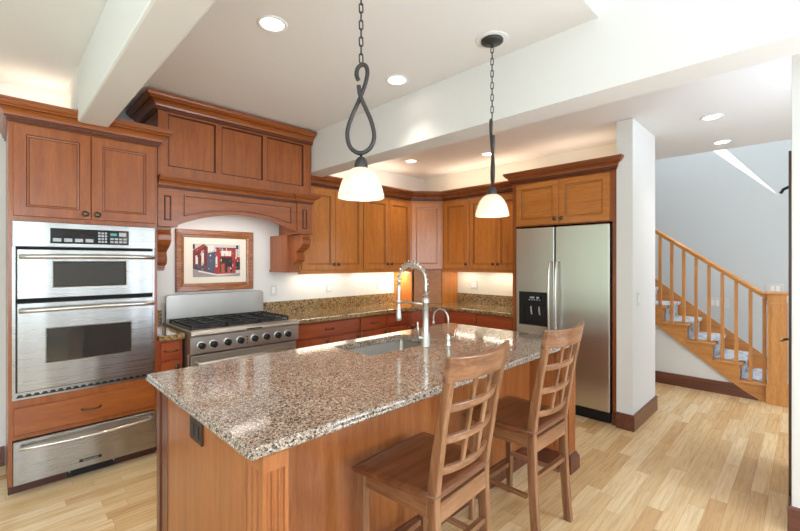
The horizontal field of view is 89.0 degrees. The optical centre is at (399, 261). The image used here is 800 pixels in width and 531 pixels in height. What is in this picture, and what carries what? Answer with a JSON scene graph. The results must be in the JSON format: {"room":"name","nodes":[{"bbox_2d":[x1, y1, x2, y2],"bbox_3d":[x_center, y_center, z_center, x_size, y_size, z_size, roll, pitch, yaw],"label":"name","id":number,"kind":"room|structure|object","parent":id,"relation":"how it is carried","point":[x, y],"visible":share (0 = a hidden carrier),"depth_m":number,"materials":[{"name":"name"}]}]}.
{"room":"kitchen","nodes":[
{"label":"kitchen","id":0,"kind":"room"},
{"bbox_2d":[0,82,423,464],"bbox_3d":[-2.012,0.085,3.751,6.860,2.690,0.150,0,0,-45],"label":"wall","id":1,"kind":"structure","parent":0,"point":[290,285],"depth_m":4.17,"materials":[{"name":"white paint"}]},
{"bbox_2d":[0,446,4,466],"bbox_3d":[-3.527,1.363,2.119,2.108,0.135,0.016,0,0,-45],"label":"baseboard","id":2,"kind":"structure","parent":1,"relation":"attached to","point":[2,448],"depth_m":2.85,"materials":[{"name":"brown wood"}]},
{"bbox_2d":[64,66,77,109],"bbox_3d":[-2.257,-1.125,2.919,0.165,0.270,0.680,0,0,-45],"label":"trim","id":3,"kind":"structure","parent":1,"relation":"attached to","point":[71,96],"depth_m":2.75,"materials":[{"name":"white paint"}]},
{"bbox_2d":[157,310,161,324],"bbox_3d":[-2.145,0.482,3.491,0.176,0.124,0.020,0,0,-45],"label":"backsplash","id":4,"kind":"structure","parent":1,"relation":"attached to","point":[159,312],"depth_m":3.53,"materials":[{"name":"stone"}]},
{"bbox_2d":[175,228,252,291],"bbox_3d":[-1.749,-0.014,3.886,0.720,0.570,0.026,0,0,-45],"label":"framed picture","id":5,"kind":"object","parent":1,"relation":"attached to","point":[205,260],"visible":1,"depth_m":3.86,"materials":[{"name":"brown wood"}]},
{"bbox_2d":[193,244,239,276],"bbox_3d":[-1.747,-0.015,3.894,0.440,0.310,0.002,0,0,-45],"label":"print","id":6,"kind":"object","parent":5,"relation":"attached to","point":[209,260],"depth_m":3.89,"materials":[{"name":"multicoloured paper"}]},
{"bbox_2d":[126,87,321,271],"bbox_3d":[-1.511,-0.572,3.665,1.490,1.349,0.670,0,0,-45],"label":"range hood","id":7,"kind":"object","parent":1,"relation":"attached to","point":[216,160],"visible":0.91,"depth_m":3.41,"materials":[{"name":"brown wood"}]},
{"bbox_2d":[270,285,276,295],"bbox_3d":[-1.339,0.300,4.309,0.070,0.115,0.008,0,0,-45],"label":"wall outlet","id":8,"kind":"object","parent":1,"relation":"attached to","point":[273,288],"visible":1,"depth_m":4.30,"materials":[{"name":"white plastic"}]},
{"bbox_2d":[326,282,331,291],"bbox_3d":[-0.837,0.300,4.811,0.070,0.115,0.008,0,0,-45],"label":"wall outlet","id":9,"kind":"object","parent":1,"relation":"attached to","point":[328,285],"visible":1,"depth_m":4.81,"materials":[{"name":"white plastic"}]},
{"bbox_2d":[263,293,394,312],"bbox_3d":[-0.746,0.482,4.890,1.930,0.124,0.020,0,0,-45],"label":"backsplash","id":10,"kind":"structure","parent":1,"relation":"attached to","point":[345,301],"depth_m":4.75,"materials":[{"name":"stone"}]},
{"bbox_2d":[298,186,362,273],"bbox_3d":[-0.832,-0.347,4.548,0.845,0.945,0.371,0,0,-45],"label":"upper cabinet","id":11,"kind":"object","parent":1,"relation":"attached to","point":[336,246],"visible":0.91,"depth_m":4.45,"materials":[{"name":"orange wood"}]},
{"bbox_2d":[362,197,410,272],"bbox_3d":[-0.248,-0.347,5.132,0.803,0.945,0.371,0,0,-45],"label":"upper cabinet","id":12,"kind":"object","parent":1,"relation":"attached to","point":[386,222],"visible":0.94,"depth_m":5.00,"materials":[{"name":"orange wood"}]},
{"bbox_2d":[410,201,442,268],"bbox_3d":[0.349,-0.362,5.563,0.648,0.915,0.607,0,0,-45],"label":"upper cabinet","id":13,"kind":"object","parent":1,"relation":"attached to","point":[426,217],"visible":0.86,"depth_m":5.33,"materials":[{"name":"orange wood"}]},
{"bbox_2d":[311,175,512,200],"bbox_3d":[0.119,-0.853,4.771,2.432,0.115,1.038,0,0,-9],"label":"crown molding","id":14,"kind":"structure","parent":13,"relation":"attached to","point":[331,182],"depth_m":4.97,"materials":[{"name":"brown wood"}]},
{"bbox_2d":[0,382,788,530],"bbox_3d":[0.990,1.480,2.121,8.800,0.100,6.800,0,0,-45],"label":"floor","id":15,"kind":"structure","parent":0,"point":[704,460],"depth_m":2.59,"materials":[{"name":"brown wood"}]},
{"bbox_2d":[0,94,173,494],"bbox_3d":[-2.249,0.230,2.902,0.966,2.400,0.695,0,0,-45],"label":"tall cabinet","id":16,"kind":"object","parent":15,"relation":"on","point":[60,168],"depth_m":2.67,"materials":[{"name":"brown wood"}]},
{"bbox_2d":[12,220,154,400],"bbox_3d":[-2.216,0.296,2.866,0.758,1.092,0.612,0,0,-45],"label":"double wall oven","id":17,"kind":"object","parent":16,"relation":"in","point":[83,302],"visible":1,"depth_m":2.65,"materials":[{"name":"silver metal"}]},
{"bbox_2d":[155,339,181,450],"bbox_3d":[-1.929,1.009,3.272,0.172,0.842,0.624,0,0,-45],"label":"base cabinet","id":18,"kind":"object","parent":15,"relation":"on","point":[169,353],"visible":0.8,"depth_m":3.07,"materials":[{"name":"red wood"}]},
{"bbox_2d":[157,310,184,340],"bbox_3d":[-1.927,0.502,3.274,0.176,0.165,0.635,0,0,-45],"label":"countertop","id":19,"kind":"structure","parent":18,"relation":"on","point":[164,333],"depth_m":3.15,"materials":[{"name":"stone"}]},
{"bbox_2d":[163,290,298,367],"bbox_3d":[-1.481,0.860,3.606,0.915,1.140,0.755,0,0,-45],"label":"range","id":20,"kind":"object","parent":15,"relation":"on","point":[220,326],"visible":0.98,"depth_m":3.52,"materials":[{"name":"silver metal"}]},
{"bbox_2d":[170,315,288,330],"bbox_3d":[-1.508,0.528,3.633,0.530,0.003,0.855,0,0,45],"label":"cooktop","id":21,"kind":"object","parent":20,"relation":"in","point":[172,323],"depth_m":3.49,"materials":[{"name":"black metal"}]},
{"bbox_2d":[295,317,359,348],"bbox_3d":[-0.914,1.009,4.287,0.820,0.842,0.624,0,0,-45],"label":"base cabinet","id":22,"kind":"object","parent":15,"relation":"on","point":[316,333],"visible":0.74,"depth_m":4.07,"materials":[{"name":"red wood"}]},
{"bbox_2d":[157,348,579,530],"bbox_3d":[0.031,1.006,2.395,2.344,0.849,1.107,0,0,-45],"label":"kitchen island","id":23,"kind":"object","parent":15,"relation":"on","point":[312,485],"visible":0.41,"depth_m":1.75,"materials":[{"name":"brown wood"}]},
{"bbox_2d":[190,415,202,446],"bbox_3d":[-0.800,0.660,1.597,0.011,0.090,0.130,0,0,-45],"label":"island outlet","id":24,"kind":"object","parent":23,"relation":"attached to","point":[196,428],"visible":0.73,"depth_m":1.58,"materials":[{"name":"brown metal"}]},
{"bbox_2d":[191,421,198,439],"bbox_3d":[-0.805,0.660,1.596,0.003,0.050,0.085,0,0,-45],"label":"socket","id":25,"kind":"object","parent":24,"relation":"attached to","point":[194,424],"depth_m":1.59,"materials":[{"name":"black plastic"}]},
{"bbox_2d":[146,323,569,460],"bbox_3d":[0.008,0.559,2.401,2.371,0.039,1.138,0,0,-45],"label":"island countertop","id":26,"kind":"structure","parent":23,"relation":"on","point":[261,406],"depth_m":1.81,"materials":[{"name":"stone"}]},
{"bbox_2d":[349,340,421,355],"bbox_3d":[-0.077,0.675,2.690,0.685,0.190,0.437,0,0,-45],"label":"sink","id":27,"kind":"object","parent":26,"relation":"in","point":[391,346],"visible":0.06,"depth_m":2.92,"materials":[{"name":"silver metal"}]},
{"bbox_2d":[396,260,430,346],"bbox_3d":[0.073,0.264,2.673,0.088,0.552,0.296,0,0,-45],"label":"spring faucet","id":28,"kind":"object","parent":26,"relation":"on","point":[425,337],"visible":1,"depth_m":2.60,"materials":[{"name":"silver metal"}]},
{"bbox_2d":[432,308,455,345],"bbox_3d":[0.278,0.421,2.652,0.174,0.238,0.048,0,0,36],"label":"filter faucet","id":29,"kind":"object","parent":26,"relation":"on","point":[448,337],"visible":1,"depth_m":2.62,"materials":[{"name":"silver metal"}]},
{"bbox_2d":[359,311,409,337],"bbox_3d":[-0.348,1.009,4.854,0.778,0.842,0.624,0,0,-45],"label":"base cabinet","id":30,"kind":"object","parent":15,"relation":"on","point":[372,325],"visible":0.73,"depth_m":4.61,"materials":[{"name":"red wood"}]},
{"bbox_2d":[409,310,444,328],"bbox_3d":[0.340,1.009,5.367,0.928,0.842,0.870,0,0,-45],"label":"base cabinet","id":31,"kind":"object","parent":15,"relation":"on","point":[414,316],"visible":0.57,"depth_m":4.94,"materials":[{"name":"red wood"}]},
{"bbox_2d":[263,293,512,323],"bbox_3d":[0.101,0.502,4.474,2.540,0.165,1.805,0,0,-45],"label":"countertop","id":32,"kind":"structure","parent":31,"relation":"on","point":[305,311],"depth_m":4.77,"materials":[{"name":"stone"}]},
{"bbox_2d":[394,269,457,302],"bbox_3d":[0.355,0.320,5.453,0.870,0.447,0.256,0,0,-1],"label":"appliance garage","id":33,"kind":"object","parent":32,"relation":"on","point":[443,286],"visible":0.8,"depth_m":5.35,"materials":[{"name":"orange wood"}]},
{"bbox_2d":[351,340,509,530],"bbox_3d":[0.148,0.878,1.688,0.536,1.105,0.480,0,0,42],"label":"counter stool","id":34,"kind":"object","parent":15,"relation":"on","point":[432,476],"visible":1,"depth_m":1.59,"materials":[{"name":"brown wood"}]},
{"bbox_2d":[445,310,476,325],"bbox_3d":[0.911,1.009,4.993,0.651,0.842,0.463,0,0,-45],"label":"base cabinet","id":35,"kind":"object","parent":15,"relation":"on","point":[465,318],"visible":0.04,"depth_m":4.77,"materials":[{"name":"red wood"}]},
{"bbox_2d":[477,314,512,330],"bbox_3d":[1.240,1.009,4.664,0.651,0.842,0.463,0,0,-45],"label":"base cabinet","id":36,"kind":"object","parent":15,"relation":"on","point":[483,320],"visible":0.09,"depth_m":4.44,"materials":[{"name":"red wood"}]},
{"bbox_2d":[463,321,583,530],"bbox_3d":[0.699,0.878,2.239,0.480,1.105,0.536,0,0,-44],"label":"counter stool","id":37,"kind":"object","parent":15,"relation":"on","point":[531,425],"visible":0.96,"depth_m":2.12,"materials":[{"name":"brown wood"}]},
{"bbox_2d":[503,154,623,425],"bbox_3d":[1.736,0.258,4.108,0.745,2.345,1.138,0,0,-45],"label":"tall cabinet","id":38,"kind":"object","parent":15,"relation":"on","point":[583,192],"visible":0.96,"depth_m":3.83,"materials":[{"name":"brown wood"}]},
{"bbox_2d":[516,223,612,422],"bbox_3d":[1.729,0.540,4.103,0.732,1.770,0.912,0,0,-45],"label":"refrigerator","id":39,"kind":"object","parent":15,"relation":"on","point":[564,274],"visible":0.75,"depth_m":3.77,"materials":[{"name":"silver metal"}]},
{"bbox_2d":[655,228,788,406],"bbox_3d":[3.086,-0.117,5.337,0.884,3.094,2.936,0,0,-45],"label":"staircase","id":40,"kind":"structure","parent":15,"relation":"on","point":[765,378],"depth_m":4.44,"materials":[{"name":"brown wood"}]},
{"bbox_2d":[0,0,791,178],"bbox_3d":[0.619,-1.300,1.786,7.800,0.160,6.650,0,0,-45],"label":"ceiling","id":41,"kind":"structure","parent":0,"point":[302,75],"depth_m":2.65,"materials":[{"name":"white paint"}]},
{"bbox_2d":[78,0,216,126],"bbox_3d":[-1.112,-1.080,1.773,0.165,0.360,2.560,0,0,-45],"label":"ceiling beam","id":42,"kind":"structure","parent":41,"relation":"attached to","point":[130,40],"depth_m":1.84,"materials":[{"name":"white paint"}]},
{"bbox_2d":[256,15,287,32],"bbox_3d":[-0.675,-1.257,2.153,0.160,0.006,0.160,0,0,-45],"label":"recessed light","id":43,"kind":"object","parent":41,"relation":"in","point":[270,23],"visible":1,"depth_m":2.15,"materials":[{"name":"white plastic"}]},
{"bbox_2d":[338,0,383,201],"bbox_3d":[-0.158,-0.760,1.657,0.189,1.000,0.189,0,0,-45],"label":"pendant light","id":44,"kind":"object","parent":41,"relation":"hanging from","point":[360,183],"visible":1,"depth_m":1.64,"materials":[{"name":"white glass"}]},
{"bbox_2d":[386,75,408,84],"bbox_3d":[-0.021,-1.257,2.818,0.160,0.006,0.160,0,0,-45],"label":"recessed light","id":45,"kind":"object","parent":41,"relation":"in","point":[393,79],"visible":1,"depth_m":2.81,"materials":[{"name":"white plastic"}]},
{"bbox_2d":[405,159,417,162],"bbox_3d":[0.134,-1.217,4.914,0.160,0.006,0.160,0,0,-45],"label":"recessed light","id":46,"kind":"object","parent":41,"relation":"in","point":[408,160],"visible":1,"depth_m":4.92,"materials":[{"name":"white plastic"}]},
{"bbox_2d":[481,152,494,155],"bbox_3d":[0.994,-1.217,4.598,0.160,0.006,0.160,0,0,-45],"label":"recessed light","id":47,"kind":"object","parent":41,"relation":"in","point":[485,153],"visible":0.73,"depth_m":4.60,"materials":[{"name":"white plastic"}]},
{"bbox_2d":[475,31,508,217],"bbox_3d":[0.522,-0.760,2.307,0.189,1.000,0.189,0,0,-45],"label":"pendant light","id":48,"kind":"object","parent":41,"relation":"hanging from","point":[492,205],"visible":1,"depth_m":2.27,"materials":[{"name":"white glass"}]},
{"bbox_2d":[700,114,723,120],"bbox_3d":[2.625,-1.217,3.424,0.160,0.006,0.160,0,0,-45],"label":"recessed light","id":49,"kind":"object","parent":41,"relation":"in","point":[712,116],"visible":1,"depth_m":3.43,"materials":[{"name":"white plastic"}]},
{"bbox_2d":[712,140,731,144],"bbox_3d":[3.274,-1.217,4.137,0.160,0.006,0.160,0,0,-45],"label":"recessed light","id":50,"kind":"object","parent":41,"relation":"in","point":[720,141],"visible":1,"depth_m":4.14,"materials":[{"name":"white plastic"}]},
{"bbox_2d":[424,143,615,295],"bbox_3d":[1.413,0.085,5.071,0.150,2.690,2.823,0,0,-45],"label":"wall","id":51,"kind":"structure","parent":0,"point":[501,284],"depth_m":5.17,"materials":[{"name":"white paint"}]},
{"bbox_2d":[442,198,469,271],"bbox_3d":[0.810,-0.347,5.295,0.376,0.945,0.423,0,0,-45],"label":"upper cabinet","id":52,"kind":"object","parent":51,"relation":"attached to","point":[455,212],"visible":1,"depth_m":5.18,"materials":[{"name":"orange wood"}]},
{"bbox_2d":[470,280,477,288],"bbox_3d":[0.979,0.300,5.391,0.008,0.115,0.110,0,0,-45],"label":"switch plate","id":53,"kind":"object","parent":51,"relation":"attached to","point":[473,283],"visible":1,"depth_m":5.39,"materials":[{"name":"white plastic"}]},
{"bbox_2d":[458,293,512,306],"bbox_3d":[1.213,0.482,5.144,0.020,0.124,1.180,0,0,-45],"label":"backsplash","id":54,"kind":"structure","parent":51,"relation":"attached to","point":[500,300],"depth_m":5.23,"materials":[{"name":"stone"}]},
{"bbox_2d":[469,192,512,272],"bbox_3d":[1.232,-0.347,4.873,0.376,0.945,0.768,0,0,-45],"label":"upper cabinet","id":55,"kind":"object","parent":51,"relation":"attached to","point":[490,239],"visible":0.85,"depth_m":4.80,"materials":[{"name":"orange wood"}]},
{"bbox_2d":[311,0,799,176],"bbox_3d":[1.101,-1.775,2.162,0.205,1.790,6.500,0,0,-45],"label":"ceiling beam","id":56,"kind":"structure","parent":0,"point":[632,48],"depth_m":2.16,"materials":[{"name":"white paint"}]},
{"bbox_2d":[616,118,654,414],"bbox_3d":[2.175,0.106,3.738,0.718,2.648,0.130,0,0,-45],"label":"wall","id":57,"kind":"structure","parent":0,"point":[635,174],"depth_m":3.52,"materials":[{"name":"white paint"}]},
{"bbox_2d":[616,395,657,431],"bbox_3d":[2.181,1.363,3.732,0.750,0.135,0.146,0,0,-45],"label":"baseboard","id":58,"kind":"structure","parent":57,"relation":"attached to","point":[628,422],"depth_m":3.51,"materials":[{"name":"brown wood"}]},
{"bbox_2d":[637,292,639,305],"bbox_3d":[2.072,0.320,3.535,0.070,0.115,0.008,0,0,-45],"label":"switch plate","id":59,"kind":"object","parent":57,"relation":"attached to","point":[638,293],"visible":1,"depth_m":3.52,"materials":[{"name":"white plastic"}]},
{"bbox_2d":[655,324,731,382],"bbox_3d":[2.701,0.315,5.275,0.080,2.230,2.960,0,0,-45],"label":"wall","id":60,"kind":"structure","parent":0,"point":[671,356],"depth_m":4.71,"materials":[{"name":"white paint"}]},
{"bbox_2d":[655,370,758,400],"bbox_3d":[2.698,1.363,5.208,0.018,0.135,2.850,0,0,-45],"label":"baseboard","id":61,"kind":"structure","parent":60,"relation":"attached to","point":[715,386],"depth_m":4.53,"materials":[{"name":"brown wood"}]},
{"bbox_2d":[655,139,791,383],"bbox_3d":[4.013,-1.020,5.144,0.150,4.900,6.800,0,0,-45],"label":"wall","id":62,"kind":"structure","parent":0,"point":[727,206],"depth_m":5.00,"materials":[{"name":"grey paint"}]},
{"bbox_2d":[711,298,728,307],"bbox_3d":[3.980,0.509,5.063,0.008,0.119,0.167,0,0,-45],"label":"switch plate","id":63,"kind":"object","parent":62,"relation":"attached to","point":[715,302],"visible":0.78,"depth_m":5.07,"materials":[{"name":"white plastic"}]},
{"bbox_2d":[766,284,784,291],"bbox_3d":[4.338,0.310,4.705,0.008,0.115,0.160,0,0,-45],"label":"switch plate","id":64,"kind":"object","parent":62,"relation":"attached to","point":[769,287],"visible":0.68,"depth_m":4.70,"materials":[{"name":"white plastic"}]},
{"bbox_2d":[792,54,799,507],"bbox_3d":[3.062,0.105,1.265,0.120,2.650,2.658,0,0,-45],"label":"wall","id":65,"kind":"structure","parent":0,"point":[795,58],"depth_m":2.15,"materials":[{"name":"white paint"}]},
{"bbox_2d":[779,151,791,495],"bbox_3d":[2.439,0.400,2.553,0.780,2.040,0.101,0,0,-45],"label":"door","id":66,"kind":"structure","parent":65,"relation":"in","point":[789,186],"depth_m":2.27,"materials":[{"name":"brown wood"}]},
{"bbox_2d":[787,496,799,530],"bbox_3d":[2.981,1.363,1.336,0.136,0.135,2.474,0,0,-45],"label":"baseboard","id":67,"kind":"structure","parent":65,"relation":"attached to","point":[793,513],"depth_m":2.15,"materials":[{"name":"brown wood"}]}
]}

